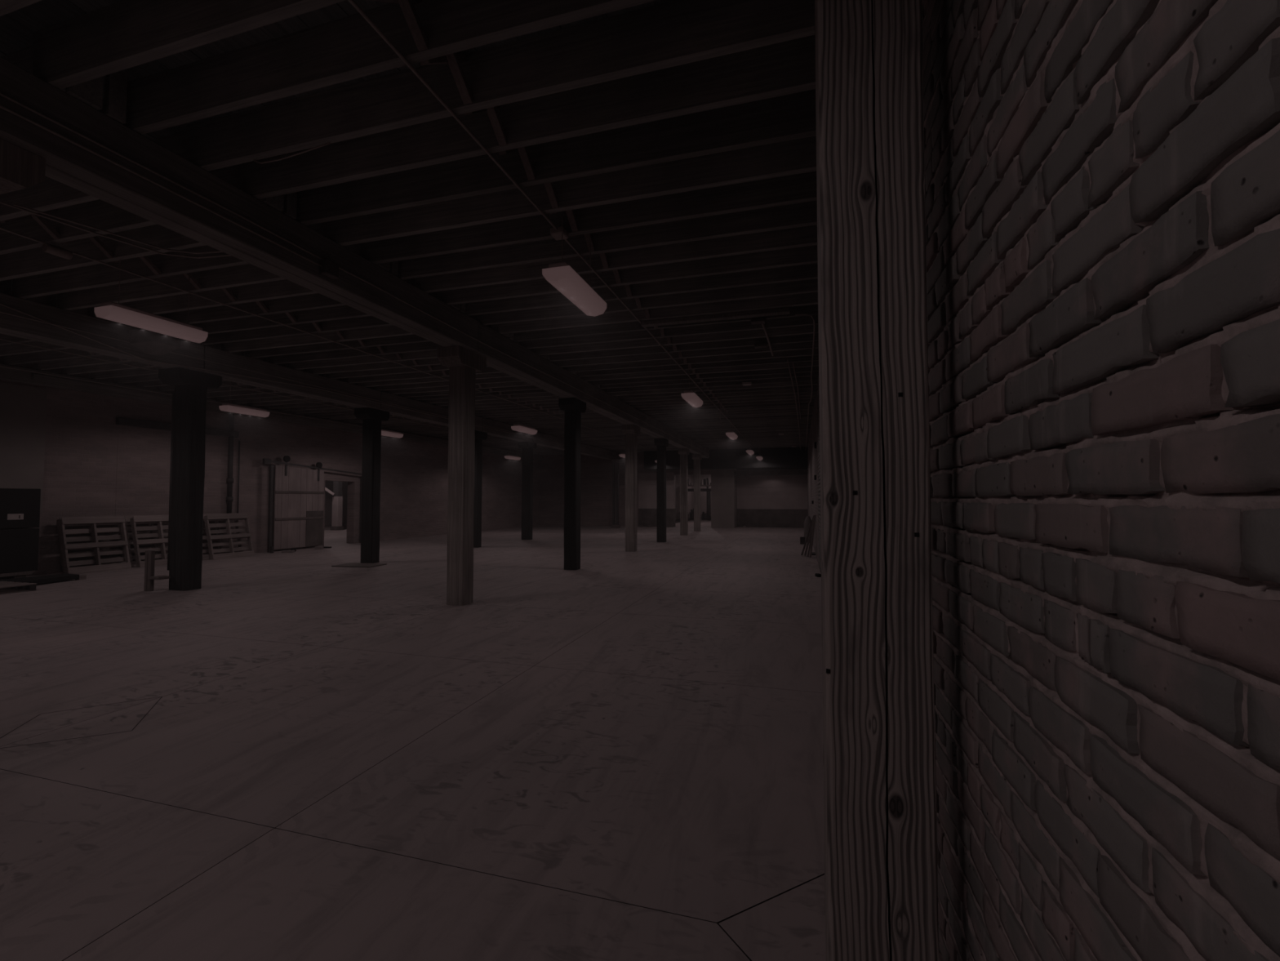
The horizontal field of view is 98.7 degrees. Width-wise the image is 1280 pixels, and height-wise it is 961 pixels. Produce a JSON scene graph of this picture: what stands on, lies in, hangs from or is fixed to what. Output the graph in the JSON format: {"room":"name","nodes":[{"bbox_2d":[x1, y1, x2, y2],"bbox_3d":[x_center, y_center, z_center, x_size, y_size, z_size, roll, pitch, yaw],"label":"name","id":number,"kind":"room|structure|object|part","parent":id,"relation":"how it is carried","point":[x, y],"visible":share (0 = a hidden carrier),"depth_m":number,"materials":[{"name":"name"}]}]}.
{"room":"warehouse","nodes":[
{"label":"warehouse","id":0,"kind":"room"},
{"bbox_2d":[0,355,543,575],"bbox_3d":[-11.395,-0.202,13.633,0.520,4.550,39.800,-1,-2,16],"label":"wall","id":1,"kind":"structure","parent":0,"point":[91,449],"depth_m":13.23,"materials":[{"name":"brick"}]},
{"bbox_2d":[226,413,235,512],"bbox_3d":[-10.959,-0.460,14.713,0.143,2.660,0.150,-1,-2,16],"label":"downpipe","id":2,"kind":"object","parent":1,"relation":"attached to","point":[229,499],"visible":1,"depth_m":14.68,"materials":[{"name":"metal"}]},
{"bbox_2d":[236,440,239,513],"bbox_3d":[-10.932,0.020,14.970,0.031,2.200,0.036,-1,-2,16],"label":"conduit","id":3,"kind":"object","parent":1,"relation":"attached to","point":[239,441],"visible":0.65,"depth_m":14.96,"materials":[{"name":"metal"}]},
{"bbox_2d":[262,455,361,549],"bbox_3d":[-10.084,0.675,17.312,0.110,2.733,3.852,-1,-2,16],"label":"sliding door","id":4,"kind":"structure","parent":1,"relation":"attached to","point":[299,492],"depth_m":16.57,"materials":[{"name":"wood"}]},
{"bbox_3d":[-10.079,-0.393,17.348,0.100,0.330,3.852,-1,-2,16],"label":"door rail","id":5,"kind":"part","parent":4,"relation":"part of","materials":[{"name":"black metal"}]},
{"bbox_2d":[324,480,347,524],"bbox_3d":[-14.852,0.139,24.888,12.200,4.450,21.900,-1,-2,16],"label":"wall","id":6,"kind":"structure","parent":0,"point":[328,484],"depth_m":32.98,"materials":[{"name":"paint"}]},
{"bbox_2d":[0,0,818,454],"bbox_3d":[-3.791,-2.413,12.490,15.805,0.509,41.700,-1,-2,16],"label":"ceiling","id":7,"kind":"structure","parent":0,"point":[675,140],"depth_m":4.76,"materials":[{"name":"brown wood"}]},
{"bbox_2d":[0,200,231,258],"bbox_3d":[-4.611,-2.349,5.414,2.210,0.046,0.718,1,-2,-24],"label":"conduit","id":8,"kind":"object","parent":7,"relation":"hanging from","point":[2,202],"visible":0.69,"depth_m":5.29,"materials":[{"name":"grey metal"}]},
{"bbox_2d":[13,203,222,253],"bbox_3d":[-4.547,-2.359,5.399,2.054,0.046,0.652,1,-2,-22],"label":"conduit","id":9,"kind":"object","parent":7,"relation":"hanging from","point":[15,205],"visible":0.72,"depth_m":5.25,"materials":[{"name":"grey metal"}]},
{"bbox_2d":[93,259,208,343],"bbox_3d":[-5.538,-2.216,6.291,0.264,1.037,0.980,-1,-2,16],"label":"strip light","id":10,"kind":"object","parent":7,"relation":"hanging from","point":[112,311],"visible":0.88,"depth_m":6.14,"materials":[{"name":"white plastic"}]},
{"bbox_2d":[93,305,208,343],"bbox_3d":[-5.538,-1.761,6.275,0.264,0.125,0.980,-1,-2,16],"label":"diffuser","id":11,"kind":"object","parent":10,"relation":"attached to","point":[117,313],"depth_m":6.15,"materials":[{"name":"white plastic"}]},
{"bbox_2d":[128,314,181,355],"bbox_3d":[-7.184,-2.278,8.157,0.520,0.800,0.364,-1,-2,16],"label":"heater","id":12,"kind":"object","parent":7,"relation":"hanging from","point":[147,341],"visible":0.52,"depth_m":8.03,"materials":[{"name":"grey paint"}]},
{"bbox_2d":[218,381,269,417],"bbox_3d":[-8.985,-2.010,12.526,0.264,1.017,0.980,-1,-2,16],"label":"strip light","id":13,"kind":"object","parent":7,"relation":"hanging from","point":[229,407],"visible":0.88,"depth_m":12.39,"materials":[{"name":"white plastic"}]},
{"bbox_2d":[218,404,269,417],"bbox_3d":[-8.985,-1.564,12.511,0.264,0.125,0.980,-1,-2,16],"label":"diffuser","id":14,"kind":"object","parent":13,"relation":"attached to","point":[239,409],"depth_m":12.41,"materials":[{"name":"white plastic"}]},
{"bbox_2d":[253,142,330,164],"bbox_3d":[-2.601,-2.426,4.096,0.733,0.055,0.022,-1,-2,16],"label":"cable","id":15,"kind":"object","parent":7,"relation":"hanging from","point":[329,143],"visible":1,"depth_m":4.08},
{"bbox_2d":[0,293,620,460],"bbox_3d":[-6.708,-1.956,12.045,0.340,0.445,39.138,-1,-2,16],"label":"timber beam","id":16,"kind":"structure","parent":7,"relation":"attached to","point":[10,325],"depth_m":9.61,"materials":[{"name":"brown wood"}]},
{"bbox_2d":[0,226,650,448],"bbox_3d":[-3.170,-2.008,15.161,0.090,0.092,26.800,-1,-2,16],"label":"conduit","id":17,"kind":"object","parent":7,"relation":"attached to","point":[46,247],"visible":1,"depth_m":6.44,"materials":[{"name":"grey metal"}]},
{"bbox_2d":[0,56,709,457],"bbox_3d":[-1.772,-2.006,10.613,0.340,0.446,39.138,-1,-2,16],"label":"timber beam","id":18,"kind":"structure","parent":7,"relation":"attached to","point":[67,163],"depth_m":4.58,"materials":[{"name":"brown wood"}]},
{"bbox_2d":[0,104,338,279],"bbox_3d":[-5.026,-2.318,-1.345,0.078,0.140,14.260,-1,-2,16],"label":"conduit","id":19,"kind":"object","parent":18,"relation":"attached to","point":[329,268],"visible":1,"depth_m":4.22,"materials":[{"name":"grey metal"}]},
{"bbox_2d":[0,92,709,454],"bbox_3d":[-1.751,-1.989,10.007,0.031,0.087,37.900,-1,-2,16],"label":"conduit","id":20,"kind":"object","parent":18,"relation":"attached to","point":[6,97],"visible":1,"depth_m":4.43,"materials":[{"name":"grey metal"}]},
{"bbox_2d":[381,428,403,438],"bbox_3d":[-7.716,-1.858,16.893,0.264,1.017,0.980,-1,-2,16],"label":"strip light","id":21,"kind":"object","parent":7,"relation":"hanging from","point":[384,432],"visible":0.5,"depth_m":16.86,"materials":[{"name":"white plastic"}]},
{"bbox_2d":[504,454,520,460],"bbox_3d":[-5.597,-1.515,24.184,0.264,1.197,0.980,-1,-2,16],"label":"strip light","id":22,"kind":"object","parent":7,"relation":"hanging from","point":[507,456],"visible":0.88,"depth_m":23.97,"materials":[{"name":"white plastic"}]},
{"bbox_2d":[511,423,537,435],"bbox_3d":[-3.110,-1.860,14.826,0.264,1.157,0.980,-1,-2,16],"label":"strip light","id":23,"kind":"object","parent":7,"relation":"hanging from","point":[517,427],"visible":0.88,"depth_m":14.59,"materials":[{"name":"white plastic"}]},
{"bbox_2d":[347,0,751,444],"bbox_3d":[0.271,-2.256,8.908,0.140,0.068,36.900,-1,-2,16],"label":"conduit","id":24,"kind":"object","parent":7,"relation":"attached to","point":[556,232],"visible":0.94,"depth_m":4.18,"materials":[{"name":"grey metal"}]},
{"bbox_2d":[542,211,606,316],"bbox_3d":[-0.612,-2.259,5.362,0.264,1.017,0.980,-1,-2,16],"label":"strip light","id":25,"kind":"object","parent":7,"relation":"hanging from","point":[561,275],"visible":0.88,"depth_m":5.12,"materials":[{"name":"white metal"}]},
{"bbox_2d":[542,265,606,316],"bbox_3d":[-0.612,-1.813,5.346,0.264,0.125,0.980,-1,-2,16],"label":"diffuser","id":26,"kind":"object","parent":25,"relation":"attached to","point":[564,278],"depth_m":5.14,"materials":[{"name":"white plastic"}]},
{"bbox_2d":[618,453,625,457],"bbox_3d":[-0.621,-1.546,23.573,0.264,1.177,0.980,-1,-2,16],"label":"strip light","id":27,"kind":"object","parent":7,"relation":"hanging from","point":[621,455],"visible":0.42,"depth_m":23.09,"materials":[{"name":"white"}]},
{"bbox_2d":[680,390,702,407],"bbox_3d":[1.061,-2.059,11.120,0.264,1.017,0.980,-1,-2,16],"label":"strip light","id":28,"kind":"object","parent":7,"relation":"hanging from","point":[689,396],"visible":0.88,"depth_m":10.75,"materials":[{"name":"white plastic"}]},
{"bbox_2d":[725,431,737,439],"bbox_3d":[2.929,-1.845,17.551,0.264,0.997,0.980,-1,-2,16],"label":"strip light","id":29,"kind":"object","parent":7,"relation":"hanging from","point":[731,434],"visible":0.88,"depth_m":17.10,"materials":[{"name":"white plastic"}]},
{"bbox_2d":[742,382,751,386],"bbox_3d":[2.373,-2.145,12.201,0.200,0.055,0.140,-1,-2,16],"label":"ceiling box","id":30,"kind":"object","parent":7,"relation":"attached to","point":[743,383],"visible":1,"depth_m":12.15,"materials":[{"name":"white metal"}]},
{"bbox_2d":[746,448,754,454],"bbox_3d":[4.743,-1.632,23.685,0.264,0.997,0.980,-1,-2,16],"label":"strip light","id":31,"kind":"object","parent":7,"relation":"hanging from","point":[749,451],"visible":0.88,"depth_m":23.23,"materials":[{"name":"white plastic"}]},
{"bbox_2d":[755,455,763,460],"bbox_3d":[5.890,-1.514,27.098,0.264,0.997,0.980,-1,-2,16],"label":"strip light","id":32,"kind":"object","parent":7,"relation":"hanging from","point":[758,457],"visible":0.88,"depth_m":26.64,"materials":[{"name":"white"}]},
{"bbox_2d":[761,324,773,355],"bbox_3d":[2.047,-2.252,8.783,0.050,0.045,1.952,-1,-2,18],"label":"conduit","id":33,"kind":"object","parent":7,"relation":"attached to","point":[762,325],"visible":1,"depth_m":8.73,"materials":[{"name":"grey metal"}]},
{"bbox_2d":[786,359,800,449],"bbox_3d":[5.305,-1.860,18.476,0.082,0.121,17.702,-1,-2,17],"label":"conduit","id":34,"kind":"object","parent":7,"relation":"attached to","point":[787,359],"visible":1,"depth_m":13.38,"materials":[{"name":"grey metal"}]},
{"bbox_2d":[792,361,800,417],"bbox_3d":[3.978,-2.092,13.816,0.051,0.017,7.402,-1,-2,17],"label":"conduit","id":35,"kind":"object","parent":7,"relation":"attached to","point":[793,362],"visible":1,"depth_m":12.50,"materials":[{"name":"grey metal"}]},
{"bbox_2d":[0,517,825,960],"bbox_3d":[-7.337,2.371,22.888,28.505,0.151,60.000,-1,-2,16],"label":"floor","id":36,"kind":"structure","parent":0,"point":[295,756],"depth_m":3.13,"materials":[{"name":"concrete"}]},
{"bbox_2d":[0,581,36,594],"bbox_3d":[-10.656,1.741,8.610,1.100,0.118,1.300,-1,-2,16],"label":"pallet","id":37,"kind":"object","parent":36,"relation":"on","point":[6,587],"visible":1,"depth_m":9.02,"materials":[{"name":"brown wood"}]},
{"bbox_2d":[0,488,40,579],"bbox_3d":[-11.642,0.982,9.547,0.700,1.700,1.500,-1,-2,16],"label":"tall cabinet","id":38,"kind":"object","parent":36,"relation":"on","point":[20,508],"visible":0.93,"depth_m":9.91,"materials":[{"name":"black metal"}]},
{"bbox_2d":[0,138,45,194],"bbox_3d":[-4.021,-0.217,3.124,0.350,3.650,0.700,-1,-2,16],"label":"heater","id":39,"kind":"object","parent":36,"relation":"on","point":[20,168],"visible":1,"depth_m":3.37,"materials":[{"name":"grey metal"}]},
{"bbox_2d":[0,573,86,583],"bbox_3d":[-10.778,1.794,9.894,0.750,0.100,1.100,-1,-2,16],"label":"floor panel","id":40,"kind":"object","parent":36,"relation":"on","point":[50,578],"visible":0.73,"depth_m":9.87,"materials":[{"name":"black paint"}]},
{"bbox_2d":[56,515,124,573],"bbox_3d":[-11.626,1.351,11.704,0.379,1.162,1.080,-1,-2,15],"label":"pallet","id":41,"kind":"object","parent":36,"relation":"on","point":[57,521],"visible":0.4,"depth_m":11.61,"materials":[{"name":"brown wood"}]},
{"bbox_2d":[57,515,131,573],"bbox_3d":[-11.446,1.347,11.572,0.379,1.162,1.080,-1,-2,16],"label":"pallet","id":42,"kind":"object","parent":36,"relation":"on","point":[93,522],"visible":0.94,"depth_m":11.53,"materials":[{"name":"brown wood"}]},
{"bbox_2d":[124,515,168,567],"bbox_3d":[-11.281,1.387,12.749,0.379,1.162,1.080,-1,-2,15],"label":"pallet","id":43,"kind":"object","parent":36,"relation":"on","point":[127,518],"visible":0.15,"depth_m":12.35,"materials":[{"name":"brown wood"}]},
{"bbox_2d":[129,515,168,567],"bbox_3d":[-11.068,1.387,12.732,0.379,1.162,1.080,-1,-2,16],"label":"pallet","id":44,"kind":"object","parent":36,"relation":"on","point":[158,519],"visible":0.56,"depth_m":12.53,"materials":[{"name":"brown wood"}]},
{"bbox_2d":[143,550,155,591],"bbox_3d":[-8.083,1.485,9.055,0.140,0.660,0.068,-1,-2,16],"label":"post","id":45,"kind":"object","parent":36,"relation":"on","point":[149,562],"visible":1,"depth_m":9.03,"materials":[{"name":"wood"}]},
{"bbox_2d":[158,367,222,591],"bbox_3d":[-7.627,-0.003,9.280,0.460,3.650,0.700,-1,-2,16],"label":"timber post","id":46,"kind":"object","parent":36,"relation":"on","point":[191,386],"visible":1,"depth_m":9.16,"materials":[{"name":"brown wood"}]},
{"bbox_2d":[146,575,170,579],"bbox_3d":[-7.894,1.594,9.021,0.260,0.040,0.180,-1,-2,16],"label":"step block","id":47,"kind":"object","parent":46,"relation":"attached to","point":[155,577],"visible":1,"depth_m":8.97,"materials":[{"name":"brown wood"}]},
{"bbox_2d":[167,392,174,569],"bbox_3d":[-7.884,0.012,9.271,0.069,2.980,0.080,-1,-2,16],"label":"pipe","id":48,"kind":"object","parent":46,"relation":"attached to","point":[173,393],"visible":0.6,"depth_m":9.24,"materials":[{"name":"metal"}]},
{"bbox_2d":[202,512,243,559],"bbox_3d":[-10.876,1.438,14.213,0.379,1.162,1.080,-1,-2,15],"label":"pallet","id":49,"kind":"object","parent":36,"relation":"on","point":[205,557],"visible":0.16,"depth_m":14.10,"materials":[{"name":"brown wood"}]},
{"bbox_2d":[203,512,254,559],"bbox_3d":[-10.657,1.441,14.289,0.379,1.162,1.080,-1,-2,16],"label":"pallet","id":50,"kind":"object","parent":36,"relation":"on","point":[212,517],"visible":0.97,"depth_m":14.25,"materials":[{"name":"brown wood"}]},
{"bbox_2d":[266,464,274,552],"bbox_3d":[-10.525,0.799,15.663,0.080,2.490,0.090,-1,-2,16],"label":"post","id":51,"kind":"object","parent":36,"relation":"on","point":[271,466],"visible":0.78,"depth_m":15.64,"materials":[{"name":"metal"}]},
{"bbox_2d":[269,546,274,552],"bbox_3d":[-10.339,1.947,15.439,0.100,0.180,0.061,-1,-2,16],"label":"scrap","id":52,"kind":"object","parent":36,"relation":"on","point":[272,548],"visible":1,"depth_m":15.41,"materials":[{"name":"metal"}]},
{"bbox_2d":[281,550,295,552],"bbox_3d":[-10.015,2.020,15.655,0.300,0.050,0.160,0,-2,-8],"label":"scrap","id":53,"kind":"object","parent":36,"relation":"on","point":[282,551],"visible":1,"depth_m":15.60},
{"bbox_2d":[315,546,323,549],"bbox_3d":[-9.722,2.035,16.664,0.200,0.090,0.140,0,-2,-8],"label":"scrap","id":54,"kind":"object","parent":36,"relation":"on","point":[316,547],"visible":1,"depth_m":16.60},
{"bbox_2d":[324,480,343,530],"bbox_3d":[-15.301,0.625,26.633,0.516,3.600,1.767,-1,-2,37],"label":"post","id":55,"kind":"object","parent":36,"relation":"on","point":[337,498],"visible":0.73,"depth_m":26.99,"materials":[{"name":"paint"}]},
{"bbox_2d":[331,562,386,567],"bbox_3d":[-6.372,1.923,12.495,0.950,0.020,0.600,0,-2,10],"label":"plywood sheet","id":56,"kind":"object","parent":36,"relation":"on","point":[349,564],"visible":1,"depth_m":12.36,"materials":[{"name":"brown wood"}]},
{"bbox_2d":[360,476,361,542],"bbox_3d":[-9.630,1.014,19.100,0.120,2.300,0.120,-1,-2,16],"label":"post","id":57,"kind":"object","parent":36,"relation":"on","point":[361,477],"visible":0.22,"depth_m":19.05,"materials":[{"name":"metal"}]},
{"bbox_2d":[354,407,389,563],"bbox_3d":[-6.444,0.132,13.172,0.400,3.650,0.700,-1,-2,16],"label":"timber post","id":58,"kind":"object","parent":36,"relation":"on","point":[371,418],"visible":1,"depth_m":13.05,"materials":[{"name":"brown wood"}]},
{"bbox_2d":[437,345,486,605],"bbox_3d":[-2.601,-0.047,7.999,0.350,3.650,0.700,-1,-2,16],"label":"timber post","id":59,"kind":"object","parent":36,"relation":"on","point":[463,364],"visible":1,"depth_m":7.88,"materials":[{"name":"wood"}]},
{"bbox_2d":[473,430,487,547],"bbox_3d":[-5.217,0.279,17.395,0.400,3.650,0.700,-1,-2,16],"label":"timber post","id":60,"kind":"object","parent":36,"relation":"on","point":[480,436],"visible":0.56,"depth_m":17.28,"materials":[{"name":"brown wood"}]},
{"bbox_2d":[518,441,536,539],"bbox_3d":[-4.249,0.395,20.726,0.400,3.650,0.700,-1,-2,16],"label":"timber post","id":61,"kind":"object","parent":36,"relation":"on","point":[527,447],"visible":1,"depth_m":20.60,"materials":[{"name":"brown wood"}]},
{"bbox_2d":[558,397,586,569],"bbox_3d":[-1.462,0.088,11.904,0.350,3.650,0.700,-1,-2,16],"label":"timber post","id":62,"kind":"object","parent":36,"relation":"on","point":[573,407],"visible":1,"depth_m":11.78,"materials":[{"name":"brown wood"}]},
{"bbox_2d":[610,459,623,528],"bbox_3d":[-1.211,0.700,29.085,0.650,3.620,0.400,-1,-2,16],"label":"steel post","id":63,"kind":"object","parent":36,"relation":"on","point":[615,524],"visible":1,"depth_m":29.04,"materials":[{"name":"black metal"}]},
{"bbox_2d":[622,424,639,551],"bbox_3d":[-0.256,0.232,16.039,0.350,3.650,0.700,-1,-2,16],"label":"timber post","id":64,"kind":"object","parent":36,"relation":"on","point":[631,431],"visible":1,"depth_m":15.91,"materials":[{"name":"brown wood"}]},
{"bbox_2d":[653,438,668,542],"bbox_3d":[0.765,0.354,19.541,0.350,3.650,0.700,-1,-2,16],"label":"timber post","id":65,"kind":"object","parent":36,"relation":"on","point":[661,443],"visible":1,"depth_m":19.41,"materials":[{"name":"brown wood"}]},
{"bbox_2d":[678,448,689,535],"bbox_3d":[1.862,0.484,23.302,0.350,3.650,0.700,-1,-2,16],"label":"timber post","id":66,"kind":"object","parent":36,"relation":"on","point":[683,452],"visible":1,"depth_m":23.17,"materials":[{"name":"brown wood"}]},
{"bbox_2d":[691,508,693,519],"bbox_3d":[4.077,2.505,41.172,0.335,0.852,0.500,-1,-2,16],"label":"crate","id":67,"kind":"object","parent":36,"relation":"on","point":[692,512],"visible":0.4,"depth_m":40.96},
{"bbox_2d":[692,453,702,531],"bbox_3d":[2.730,0.588,26.276,0.350,3.650,0.700,-1,-2,16],"label":"timber post","id":68,"kind":"object","parent":36,"relation":"on","point":[696,457],"visible":1,"depth_m":26.14,"materials":[{"name":"brown wood"}]},
{"bbox_2d":[687,477,711,511],"bbox_3d":[5.220,1.402,43.238,3.820,3.200,0.800,-1,-2,16],"label":"storage rack","id":69,"kind":"object","parent":36,"relation":"on","point":[707,489],"visible":0.21,"depth_m":43.10,"materials":[{"name":"white metal"}]},
{"bbox_2d":[687,484,711,486],"bbox_3d":[5.220,0.398,43.273,3.800,0.110,0.800,-1,-2,16],"label":"shelf","id":70,"kind":"object","parent":69,"relation":"attached to","point":[687,485],"depth_m":43.16,"materials":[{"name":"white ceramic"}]},
{"bbox_2d":[688,488,711,491],"bbox_3d":[5.220,0.747,43.261,3.800,0.210,0.800,-1,-2,16],"label":"shelf","id":71,"kind":"object","parent":69,"relation":"attached to","point":[689,489],"depth_m":42.93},
{"bbox_2d":[701,511,704,519],"bbox_3d":[4.779,2.638,41.296,0.244,0.595,0.500,-1,-2,16],"label":"crate","id":72,"kind":"object","parent":36,"relation":"on","point":[703,513],"visible":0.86,"depth_m":41.07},
{"bbox_2d":[704,511,707,519],"bbox_3d":[5.028,2.579,40.886,0.404,0.684,0.500,-1,-2,16],"label":"crate","id":73,"kind":"object","parent":36,"relation":"on","point":[706,513],"visible":0.48,"depth_m":40.67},
{"bbox_2d":[706,491,711,519],"bbox_3d":[4.992,1.831,39.746,0.222,2.100,0.222,-2,-3,39],"label":"pipe","id":74,"kind":"object","parent":36,"relation":"on","point":[708,493],"visible":1,"depth_m":39.66,"materials":[{"name":"metal"}]},
{"bbox_2d":[800,536,804,544],"bbox_3d":[5.486,2.025,18.549,0.160,0.240,0.200,-1,-2,16],"label":"crate","id":75,"kind":"object","parent":36,"relation":"on","point":[802,538],"visible":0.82,"depth_m":18.46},
{"bbox_2d":[800,515,813,555],"bbox_3d":[4.535,1.476,14.833,0.570,1.064,0.053,1,-2,-34],"label":"leaning board","id":76,"kind":"object","parent":36,"relation":"on","point":[808,533],"visible":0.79,"depth_m":14.79,"materials":[{"name":"wood"}]},
{"bbox_2d":[804,515,811,542],"bbox_3d":[5.901,1.710,19.273,0.300,0.920,0.300,-1,-2,16],"label":"drum","id":77,"kind":"object","parent":36,"relation":"on","point":[807,522],"visible":0.51,"depth_m":19.18,"materials":[{"name":"grey paint"}]},
{"bbox_2d":[804,517,813,555],"bbox_3d":[4.518,1.489,14.629,0.446,1.021,0.056,1,-2,-33],"label":"leaning board","id":78,"kind":"object","parent":36,"relation":"on","point":[810,534],"visible":0.71,"depth_m":14.59,"materials":[{"name":"brown wood"}]},
{"bbox_2d":[807,525,813,556],"bbox_3d":[4.482,1.500,14.379,0.320,0.974,0.049,1,-2,-31],"label":"leaning board","id":79,"kind":"object","parent":36,"relation":"on","point":[809,548],"visible":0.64,"depth_m":14.33,"materials":[{"name":"brown wood"}]},
{"bbox_2d":[809,515,816,557],"bbox_3d":[4.448,1.432,14.157,0.192,1.087,0.046,0,-2,-6],"label":"leaning board","id":80,"kind":"object","parent":36,"relation":"on","point":[814,519],"visible":1,"depth_m":14.14,"materials":[{"name":"wood"}]},
{"bbox_2d":[814,573,821,577],"bbox_3d":[3.468,1.843,10.702,0.080,0.060,0.120,0,-2,-7],"label":"scrap","id":81,"kind":"object","parent":36,"relation":"on","point":[818,575],"visible":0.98,"depth_m":10.65,"materials":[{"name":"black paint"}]},
{"bbox_2d":[814,0,938,960],"bbox_3d":[0.653,-0.414,1.572,0.263,3.936,0.255,-1,-2,16],"label":"timber post","id":82,"kind":"object","parent":36,"relation":"on","point":[880,810],"visible":1,"depth_m":1.44,"materials":[{"name":"brown wood"}]},
{"bbox_2d":[539,446,808,528],"bbox_3d":[1.321,0.336,30.550,15.505,4.650,2.800,-1,-2,16],"label":"wall","id":83,"kind":"structure","parent":0,"point":[771,491],"depth_m":29.99,"materials":[{"name":"paint"}]},
{"bbox_3d":[0.940,0.565,30.653,2.050,2.000,0.300,-1,-2,16],"label":"pale panel","id":84,"kind":"part","parent":83,"relation":"part of","materials":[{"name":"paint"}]},
{"bbox_3d":[7.246,0.578,30.018,3.835,1.970,0.300,-1,-2,16],"label":"pale panel","id":85,"kind":"part","parent":83,"relation":"part of","materials":[{"name":"paint"}]},
{"bbox_2d":[675,448,747,519],"bbox_3d":[5.577,0.390,38.584,7.800,5.100,17.400,-1,-2,16],"label":"wall","id":86,"kind":"structure","parent":0,"point":[691,477],"depth_m":47.21,"materials":[{"name":"paint"}]},
{"bbox_2d":[807,0,1279,960],"bbox_3d":[3.600,-0.347,10.167,0.455,4.700,41.500,-1,-2,16],"label":"wall","id":87,"kind":"structure","parent":0,"point":[1102,177],"depth_m":0.76,"materials":[{"name":"brick"}]}
]}

